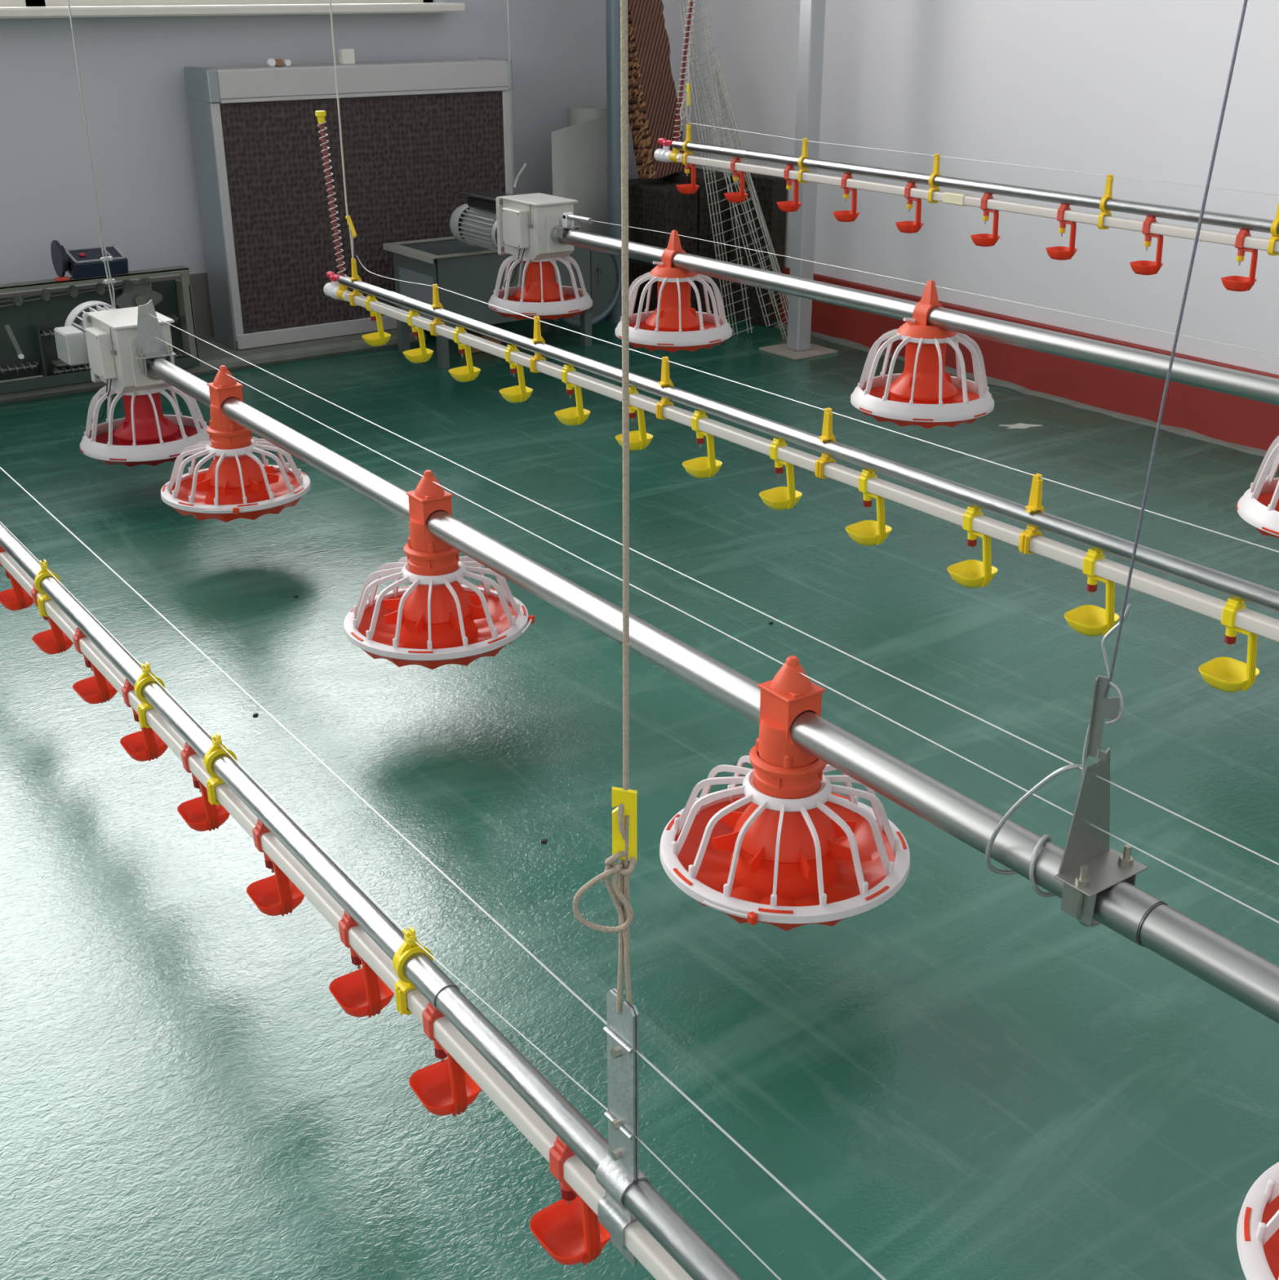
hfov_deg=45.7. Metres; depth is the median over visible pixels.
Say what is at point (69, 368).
unloading auger
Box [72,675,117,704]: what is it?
cup
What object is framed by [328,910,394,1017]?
cup drinker
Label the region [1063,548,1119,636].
cup drinker
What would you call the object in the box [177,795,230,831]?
cup
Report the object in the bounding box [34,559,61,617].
hanger
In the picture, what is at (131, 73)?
wall
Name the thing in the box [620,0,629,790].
rope
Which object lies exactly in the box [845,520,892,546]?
cup
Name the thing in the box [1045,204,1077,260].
cup drinker
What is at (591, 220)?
wire
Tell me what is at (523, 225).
motor
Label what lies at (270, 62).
pipe fitting
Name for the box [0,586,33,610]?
cup
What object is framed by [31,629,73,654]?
cup
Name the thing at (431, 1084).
cup
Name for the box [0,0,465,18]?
window
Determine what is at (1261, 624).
pipe
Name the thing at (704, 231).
block
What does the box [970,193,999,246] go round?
cup drinker
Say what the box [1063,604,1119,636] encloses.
cup
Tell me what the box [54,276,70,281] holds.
tag
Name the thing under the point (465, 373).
cup
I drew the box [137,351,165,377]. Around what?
socket
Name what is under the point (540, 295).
pet feeder
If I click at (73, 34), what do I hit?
steel cable
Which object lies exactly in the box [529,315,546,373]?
hanger
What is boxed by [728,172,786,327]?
block
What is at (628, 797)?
rope adjuster
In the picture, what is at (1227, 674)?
cup
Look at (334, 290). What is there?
valve assembly
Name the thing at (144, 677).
hanger
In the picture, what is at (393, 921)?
wire
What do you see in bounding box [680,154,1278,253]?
pipe
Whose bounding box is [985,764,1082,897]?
cable
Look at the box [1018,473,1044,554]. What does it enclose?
hanger
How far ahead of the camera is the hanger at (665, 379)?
3.08 m
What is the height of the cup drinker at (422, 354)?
0.133 m
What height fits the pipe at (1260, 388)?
0.082 m
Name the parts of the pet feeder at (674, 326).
lever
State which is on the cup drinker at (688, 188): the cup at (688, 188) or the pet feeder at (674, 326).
the cup at (688, 188)
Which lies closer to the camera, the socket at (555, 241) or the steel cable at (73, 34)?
the steel cable at (73, 34)
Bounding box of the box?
[338,48,355,64]
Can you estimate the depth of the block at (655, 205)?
5.77 m
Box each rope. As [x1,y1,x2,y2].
[328,0,348,224]
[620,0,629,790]
[687,0,689,84]
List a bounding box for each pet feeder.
[79,384,209,467]
[160,365,311,522]
[343,470,534,669]
[488,254,593,319]
[615,230,733,352]
[659,655,910,931]
[850,280,994,428]
[1236,435,1278,538]
[1236,1161,1278,1279]
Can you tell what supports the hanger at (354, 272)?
hanging from the cord tensioner at (351, 227)
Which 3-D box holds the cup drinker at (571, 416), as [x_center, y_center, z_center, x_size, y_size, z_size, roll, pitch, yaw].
[-0.150,-0.549,3.392,0.069,0.133,0.073,-16,28,-33]
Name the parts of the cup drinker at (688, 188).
arm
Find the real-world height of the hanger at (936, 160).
0.123 m
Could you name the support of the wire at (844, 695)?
attached to the pipe at (1135, 914)
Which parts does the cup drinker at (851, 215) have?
nipple seat, arm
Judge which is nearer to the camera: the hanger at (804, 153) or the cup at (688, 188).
the hanger at (804, 153)
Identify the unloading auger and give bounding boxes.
[0,360,39,375]
[40,314,179,338]
[52,350,185,374]
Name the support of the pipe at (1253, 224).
on the pipe at (948, 197)
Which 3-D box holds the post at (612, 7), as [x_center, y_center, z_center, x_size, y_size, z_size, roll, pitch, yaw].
[-0.086,-3.532,4.895,0.074,4.998,0.074,-16,28,-32]
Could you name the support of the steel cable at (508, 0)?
hanging from the ceiling
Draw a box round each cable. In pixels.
[67,0,101,230]
[507,0,514,185]
[513,163,527,187]
[985,764,1082,897]
[1103,0,1248,697]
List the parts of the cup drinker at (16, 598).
arm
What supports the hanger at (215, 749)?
attached to the pipe at (663, 1222)
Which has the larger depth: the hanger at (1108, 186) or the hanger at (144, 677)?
the hanger at (1108, 186)
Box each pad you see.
[183,57,513,350]
[627,0,684,178]
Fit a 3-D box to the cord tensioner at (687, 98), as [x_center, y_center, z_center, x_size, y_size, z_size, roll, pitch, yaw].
[0.143,-1.665,4.703,0.040,0.115,0.009,18,30,36]
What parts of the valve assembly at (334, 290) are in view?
handle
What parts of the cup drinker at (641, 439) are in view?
nipple seat, arm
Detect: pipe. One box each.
[0,523,743,1279]
[0,551,693,1279]
[133,299,1278,1023]
[337,275,1278,613]
[345,292,1278,642]
[558,227,1278,405]
[671,140,1278,234]
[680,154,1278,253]
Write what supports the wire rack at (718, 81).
on the floor
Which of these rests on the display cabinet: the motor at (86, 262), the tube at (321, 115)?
the motor at (86, 262)
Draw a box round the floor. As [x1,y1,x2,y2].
[0,315,1278,1279]
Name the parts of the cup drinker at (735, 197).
arm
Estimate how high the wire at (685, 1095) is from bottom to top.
0.009 m
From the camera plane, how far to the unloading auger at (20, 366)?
4.77 m
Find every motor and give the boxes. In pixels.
[50,240,128,279]
[53,300,174,423]
[449,189,577,287]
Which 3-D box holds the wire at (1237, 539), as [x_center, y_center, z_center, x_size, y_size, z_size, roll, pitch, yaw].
[0.465,-0.333,2.532,0.002,0.036,4.264,-16,28,-32]
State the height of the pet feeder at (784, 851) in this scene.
0.318 m
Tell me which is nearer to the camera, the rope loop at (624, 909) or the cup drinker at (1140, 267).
the rope loop at (624, 909)
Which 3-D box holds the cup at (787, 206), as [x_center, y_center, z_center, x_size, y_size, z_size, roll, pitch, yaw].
[0.437,-1.265,4.430,0.063,0.025,0.063,-15,28,-30]
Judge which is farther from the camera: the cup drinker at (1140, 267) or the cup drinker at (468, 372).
the cup drinker at (468, 372)
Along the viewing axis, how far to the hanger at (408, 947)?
1.55 m
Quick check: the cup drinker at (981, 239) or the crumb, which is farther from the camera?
the cup drinker at (981, 239)
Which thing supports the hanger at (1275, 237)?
attached to the pipe at (1253, 224)
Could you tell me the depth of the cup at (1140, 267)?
3.47 m
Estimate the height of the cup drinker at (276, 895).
0.124 m
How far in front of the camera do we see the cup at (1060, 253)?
3.66 m
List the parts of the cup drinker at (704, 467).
nipple seat, arm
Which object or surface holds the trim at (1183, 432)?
attached to the wall at (1135, 89)
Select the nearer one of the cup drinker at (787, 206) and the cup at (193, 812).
the cup at (193, 812)
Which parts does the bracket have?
strap plate, tail plate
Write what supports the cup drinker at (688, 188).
attached to the pipe at (948, 197)
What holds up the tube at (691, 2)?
attached to the valve assembly at (664, 154)
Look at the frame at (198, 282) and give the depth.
5.34 m
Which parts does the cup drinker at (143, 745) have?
arm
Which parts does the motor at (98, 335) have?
motor, lid, plate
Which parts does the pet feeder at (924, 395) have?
lever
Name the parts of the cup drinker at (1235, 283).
nipple seat, arm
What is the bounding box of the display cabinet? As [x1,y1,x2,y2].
[0,265,199,394]
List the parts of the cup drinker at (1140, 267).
nipple seat, arm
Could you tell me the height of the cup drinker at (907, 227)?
0.129 m
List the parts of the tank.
leg, door, leg, leg, leg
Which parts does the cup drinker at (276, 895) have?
nipple seat, arm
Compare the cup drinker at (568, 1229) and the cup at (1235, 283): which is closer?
the cup drinker at (568, 1229)
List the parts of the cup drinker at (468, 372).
nipple seat, arm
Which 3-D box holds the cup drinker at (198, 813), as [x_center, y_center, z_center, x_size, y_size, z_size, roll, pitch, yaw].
[-0.596,0.197,2.064,0.066,0.124,0.070,-15,28,-30]
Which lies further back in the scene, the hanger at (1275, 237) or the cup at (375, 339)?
the cup at (375, 339)
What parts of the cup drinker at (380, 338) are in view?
arm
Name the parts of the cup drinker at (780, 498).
nipple seat, arm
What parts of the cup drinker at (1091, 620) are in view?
nipple seat, arm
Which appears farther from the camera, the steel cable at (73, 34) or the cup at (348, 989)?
the steel cable at (73, 34)
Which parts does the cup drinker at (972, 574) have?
nipple seat, arm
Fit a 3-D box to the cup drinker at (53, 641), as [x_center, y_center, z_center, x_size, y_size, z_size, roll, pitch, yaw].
[-1.012,-0.040,2.606,0.066,0.124,0.070,-17,29,-34]
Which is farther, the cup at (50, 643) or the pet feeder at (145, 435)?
the pet feeder at (145, 435)
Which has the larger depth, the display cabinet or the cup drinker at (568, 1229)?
the display cabinet
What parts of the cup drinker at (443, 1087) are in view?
nipple seat, arm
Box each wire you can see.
[0,466,886,1279]
[0,521,781,1279]
[146,312,1278,865]
[149,333,1278,923]
[356,255,1278,552]
[591,220,1278,355]
[692,123,1277,195]
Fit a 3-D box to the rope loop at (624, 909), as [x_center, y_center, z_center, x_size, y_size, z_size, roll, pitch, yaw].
[-0.027,0.205,1.160,0.049,0.201,0.017,1,24,3]
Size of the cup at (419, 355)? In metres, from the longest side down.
0.069 x 0.069 x 0.025 m
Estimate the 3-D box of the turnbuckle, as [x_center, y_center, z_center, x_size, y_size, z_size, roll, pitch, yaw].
[-0.185,-1.240,4.549,0.074,0.071,0.139,-16,28,-32]
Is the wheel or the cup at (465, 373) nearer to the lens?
the cup at (465, 373)
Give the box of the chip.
[999,422,1043,428]
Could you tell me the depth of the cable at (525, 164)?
4.73 m
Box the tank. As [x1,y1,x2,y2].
[382,235,591,368]
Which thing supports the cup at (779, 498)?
on the cup drinker at (780, 498)
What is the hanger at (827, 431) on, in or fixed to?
attached to the pipe at (1252, 593)
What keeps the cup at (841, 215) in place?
on the cup drinker at (851, 215)
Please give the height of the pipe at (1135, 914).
0.192 m
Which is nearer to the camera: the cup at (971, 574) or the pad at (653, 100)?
the cup at (971, 574)
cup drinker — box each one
[0,545,33,610]
[31,582,73,654]
[72,627,117,704]
[120,679,168,761]
[177,742,230,831]
[246,818,304,915]
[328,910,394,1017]
[361,295,391,346]
[403,310,433,363]
[408,1001,481,1116]
[448,326,480,382]
[499,344,533,403]
[529,1135,610,1265]
[554,364,590,426]
[615,386,653,450]
[675,151,699,194]
[682,410,722,478]
[724,157,748,202]
[759,438,802,510]
[776,164,802,212]
[833,173,859,222]
[845,469,892,546]
[895,182,923,233]
[946,506,997,588]
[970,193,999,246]
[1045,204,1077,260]
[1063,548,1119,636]
[1129,216,1163,275]
[1198,597,1259,692]
[1221,229,1257,291]
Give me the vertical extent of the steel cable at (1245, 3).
4.430 m
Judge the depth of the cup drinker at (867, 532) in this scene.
2.67 m
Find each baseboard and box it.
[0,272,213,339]
[779,266,1278,450]
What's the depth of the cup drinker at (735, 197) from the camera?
4.58 m
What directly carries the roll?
on the floor
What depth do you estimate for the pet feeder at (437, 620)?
2.67 m
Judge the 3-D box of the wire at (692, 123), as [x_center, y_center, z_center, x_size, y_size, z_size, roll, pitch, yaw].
[1.417,-0.893,3.087,0.001,0.014,4.355,-16,28,-32]
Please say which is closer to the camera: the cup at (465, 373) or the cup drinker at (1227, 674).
the cup drinker at (1227, 674)
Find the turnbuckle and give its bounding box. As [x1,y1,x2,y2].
[555,212,593,238]
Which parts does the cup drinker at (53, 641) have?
arm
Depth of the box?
5.19 m
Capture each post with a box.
[605,0,622,322]
[759,0,838,359]
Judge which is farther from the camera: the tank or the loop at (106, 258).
the tank
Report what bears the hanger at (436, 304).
attached to the pipe at (1252, 593)
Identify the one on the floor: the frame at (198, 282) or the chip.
the chip
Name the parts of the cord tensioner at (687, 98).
tensioner plate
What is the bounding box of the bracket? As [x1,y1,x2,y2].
[595,987,651,1266]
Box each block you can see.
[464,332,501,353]
[628,178,697,313]
[653,167,731,315]
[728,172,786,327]
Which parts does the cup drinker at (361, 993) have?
nipple seat, arm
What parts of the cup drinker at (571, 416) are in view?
nipple seat, arm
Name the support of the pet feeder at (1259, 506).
hanging from the pipe at (1260, 388)
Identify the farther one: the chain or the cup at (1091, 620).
the chain
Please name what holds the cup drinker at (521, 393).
attached to the pipe at (1261, 624)
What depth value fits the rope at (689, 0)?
4.64 m
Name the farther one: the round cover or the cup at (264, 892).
the round cover
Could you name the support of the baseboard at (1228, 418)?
attached to the wall at (1135, 89)
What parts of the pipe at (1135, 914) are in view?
plate, upright plate, wire bracket, foot plate, plate, plate, upright plate, wire bracket, foot plate, plate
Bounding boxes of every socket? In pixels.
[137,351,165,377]
[551,225,570,245]
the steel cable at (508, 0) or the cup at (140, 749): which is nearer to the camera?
the cup at (140, 749)
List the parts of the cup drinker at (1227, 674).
nipple seat, arm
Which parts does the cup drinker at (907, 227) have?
nipple seat, arm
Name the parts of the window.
frame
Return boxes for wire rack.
[679,0,753,336]
[693,46,788,327]
[702,66,788,339]
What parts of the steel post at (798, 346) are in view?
plate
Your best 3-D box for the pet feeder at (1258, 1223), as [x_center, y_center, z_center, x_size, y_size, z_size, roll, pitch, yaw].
[0.707,0.458,1.299,0.331,0.318,0.331,-3,24,-7]
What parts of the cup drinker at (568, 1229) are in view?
nipple seat, arm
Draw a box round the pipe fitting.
[266,58,291,66]
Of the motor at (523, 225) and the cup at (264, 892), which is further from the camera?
the motor at (523, 225)
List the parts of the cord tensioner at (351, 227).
tensioner plate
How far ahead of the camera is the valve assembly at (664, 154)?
4.82 m
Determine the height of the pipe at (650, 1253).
0.024 m
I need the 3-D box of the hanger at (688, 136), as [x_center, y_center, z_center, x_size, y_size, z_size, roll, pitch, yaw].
[0.153,-1.549,4.743,0.037,0.123,0.017,-16,28,-32]
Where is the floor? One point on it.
(962, 1076)
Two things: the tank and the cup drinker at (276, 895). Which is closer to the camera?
the cup drinker at (276, 895)
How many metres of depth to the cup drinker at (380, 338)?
4.12 m
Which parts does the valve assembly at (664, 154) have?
handle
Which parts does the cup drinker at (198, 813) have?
nipple seat, arm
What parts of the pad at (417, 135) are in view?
rail, rail, rail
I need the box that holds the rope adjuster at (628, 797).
[612,786,636,862]
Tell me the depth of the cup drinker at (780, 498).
2.84 m
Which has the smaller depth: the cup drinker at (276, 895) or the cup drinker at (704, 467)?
the cup drinker at (276, 895)
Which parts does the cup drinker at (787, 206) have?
arm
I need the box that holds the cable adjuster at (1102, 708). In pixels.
[1082,604,1131,776]
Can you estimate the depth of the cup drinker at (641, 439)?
3.20 m
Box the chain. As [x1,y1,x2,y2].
[0,280,150,307]
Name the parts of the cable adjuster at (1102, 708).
adjuster plate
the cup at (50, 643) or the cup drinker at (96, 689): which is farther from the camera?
the cup at (50, 643)
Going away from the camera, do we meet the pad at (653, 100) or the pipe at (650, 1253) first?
the pipe at (650, 1253)
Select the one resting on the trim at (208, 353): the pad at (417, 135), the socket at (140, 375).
the pad at (417, 135)
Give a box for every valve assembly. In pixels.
[323,271,351,301]
[653,137,683,163]
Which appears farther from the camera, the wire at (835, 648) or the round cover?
the round cover
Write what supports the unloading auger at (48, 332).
in the display cabinet
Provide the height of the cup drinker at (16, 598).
0.124 m
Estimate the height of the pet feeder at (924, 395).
0.310 m
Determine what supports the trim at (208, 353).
attached to the wall at (131, 73)
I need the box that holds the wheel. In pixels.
[115,277,162,308]
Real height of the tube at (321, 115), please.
0.447 m
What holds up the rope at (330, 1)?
hanging from the ceiling
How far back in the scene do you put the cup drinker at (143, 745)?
2.25 m
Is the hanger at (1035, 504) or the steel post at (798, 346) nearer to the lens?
the hanger at (1035, 504)
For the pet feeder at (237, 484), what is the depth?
3.37 m
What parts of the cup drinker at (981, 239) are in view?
nipple seat, arm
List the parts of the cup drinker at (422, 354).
arm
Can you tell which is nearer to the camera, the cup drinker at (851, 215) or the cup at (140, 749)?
the cup at (140, 749)
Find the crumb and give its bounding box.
[541,838,547,843]
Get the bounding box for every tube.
[315,111,346,279]
[673,0,695,141]
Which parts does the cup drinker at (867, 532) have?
nipple seat, arm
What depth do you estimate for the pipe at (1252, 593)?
2.58 m
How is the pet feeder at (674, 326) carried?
hanging from the pipe at (1260, 388)
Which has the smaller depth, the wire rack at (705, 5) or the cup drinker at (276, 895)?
the cup drinker at (276, 895)
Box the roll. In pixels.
[551,104,608,321]
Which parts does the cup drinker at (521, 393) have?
nipple seat, arm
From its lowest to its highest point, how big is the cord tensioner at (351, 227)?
0.118 m
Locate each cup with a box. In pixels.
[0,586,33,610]
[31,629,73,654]
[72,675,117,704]
[120,729,168,761]
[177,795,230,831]
[246,875,304,915]
[328,968,394,1017]
[361,332,391,346]
[403,347,433,363]
[408,1058,481,1115]
[448,365,480,382]
[499,385,533,403]
[529,1195,610,1265]
[554,407,590,426]
[615,431,653,450]
[675,183,699,194]
[682,456,722,478]
[724,191,748,202]
[759,486,802,510]
[776,200,802,212]
[833,210,859,222]
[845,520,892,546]
[895,221,923,233]
[946,560,997,588]
[970,233,999,246]
[1045,246,1077,260]
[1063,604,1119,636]
[1129,260,1163,275]
[1198,657,1259,692]
[1221,275,1257,291]
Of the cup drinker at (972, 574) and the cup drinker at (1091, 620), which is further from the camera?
the cup drinker at (972, 574)
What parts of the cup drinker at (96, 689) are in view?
arm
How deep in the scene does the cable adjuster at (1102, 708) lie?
1.50 m
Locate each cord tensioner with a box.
[345,215,356,258]
[680,83,690,123]
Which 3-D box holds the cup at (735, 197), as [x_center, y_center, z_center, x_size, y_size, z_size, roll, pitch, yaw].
[0.294,-1.346,4.615,0.063,0.025,0.063,-15,27,-30]
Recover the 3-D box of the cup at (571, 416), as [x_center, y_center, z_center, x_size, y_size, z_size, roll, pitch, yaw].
[-0.150,-0.501,3.416,0.069,0.025,0.069,-20,30,-31]
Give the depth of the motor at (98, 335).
3.77 m
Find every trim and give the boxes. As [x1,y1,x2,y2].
[0,326,427,404]
[773,322,1267,457]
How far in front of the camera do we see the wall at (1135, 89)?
4.67 m
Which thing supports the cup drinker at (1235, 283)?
attached to the pipe at (948, 197)
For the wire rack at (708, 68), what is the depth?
5.48 m
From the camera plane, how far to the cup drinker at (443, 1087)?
1.55 m
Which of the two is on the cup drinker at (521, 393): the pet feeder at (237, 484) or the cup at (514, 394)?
the cup at (514, 394)
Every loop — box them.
[98,217,115,307]
[572,803,635,1013]
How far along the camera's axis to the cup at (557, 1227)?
1.40 m
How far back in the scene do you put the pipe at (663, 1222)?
1.52 m
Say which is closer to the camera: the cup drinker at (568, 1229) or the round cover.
the cup drinker at (568, 1229)
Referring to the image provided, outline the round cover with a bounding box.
[558,249,622,328]
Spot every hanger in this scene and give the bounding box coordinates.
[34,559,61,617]
[133,662,164,728]
[203,732,236,804]
[349,257,363,306]
[392,926,433,1014]
[430,284,444,336]
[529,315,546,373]
[656,355,674,419]
[682,124,693,165]
[797,137,809,183]
[814,407,836,479]
[927,153,941,203]
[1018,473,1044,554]
[1097,173,1113,229]
[1267,203,1278,255]
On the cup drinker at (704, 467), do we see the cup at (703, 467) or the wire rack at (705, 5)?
the cup at (703, 467)
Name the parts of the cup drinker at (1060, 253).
nipple seat, arm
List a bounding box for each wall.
[0,0,638,294]
[662,0,1278,374]
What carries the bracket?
on the pipe at (650, 1253)
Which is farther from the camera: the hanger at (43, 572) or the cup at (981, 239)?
the cup at (981, 239)
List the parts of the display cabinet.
lever bracket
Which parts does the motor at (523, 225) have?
motor, capacitor lid, lid, plate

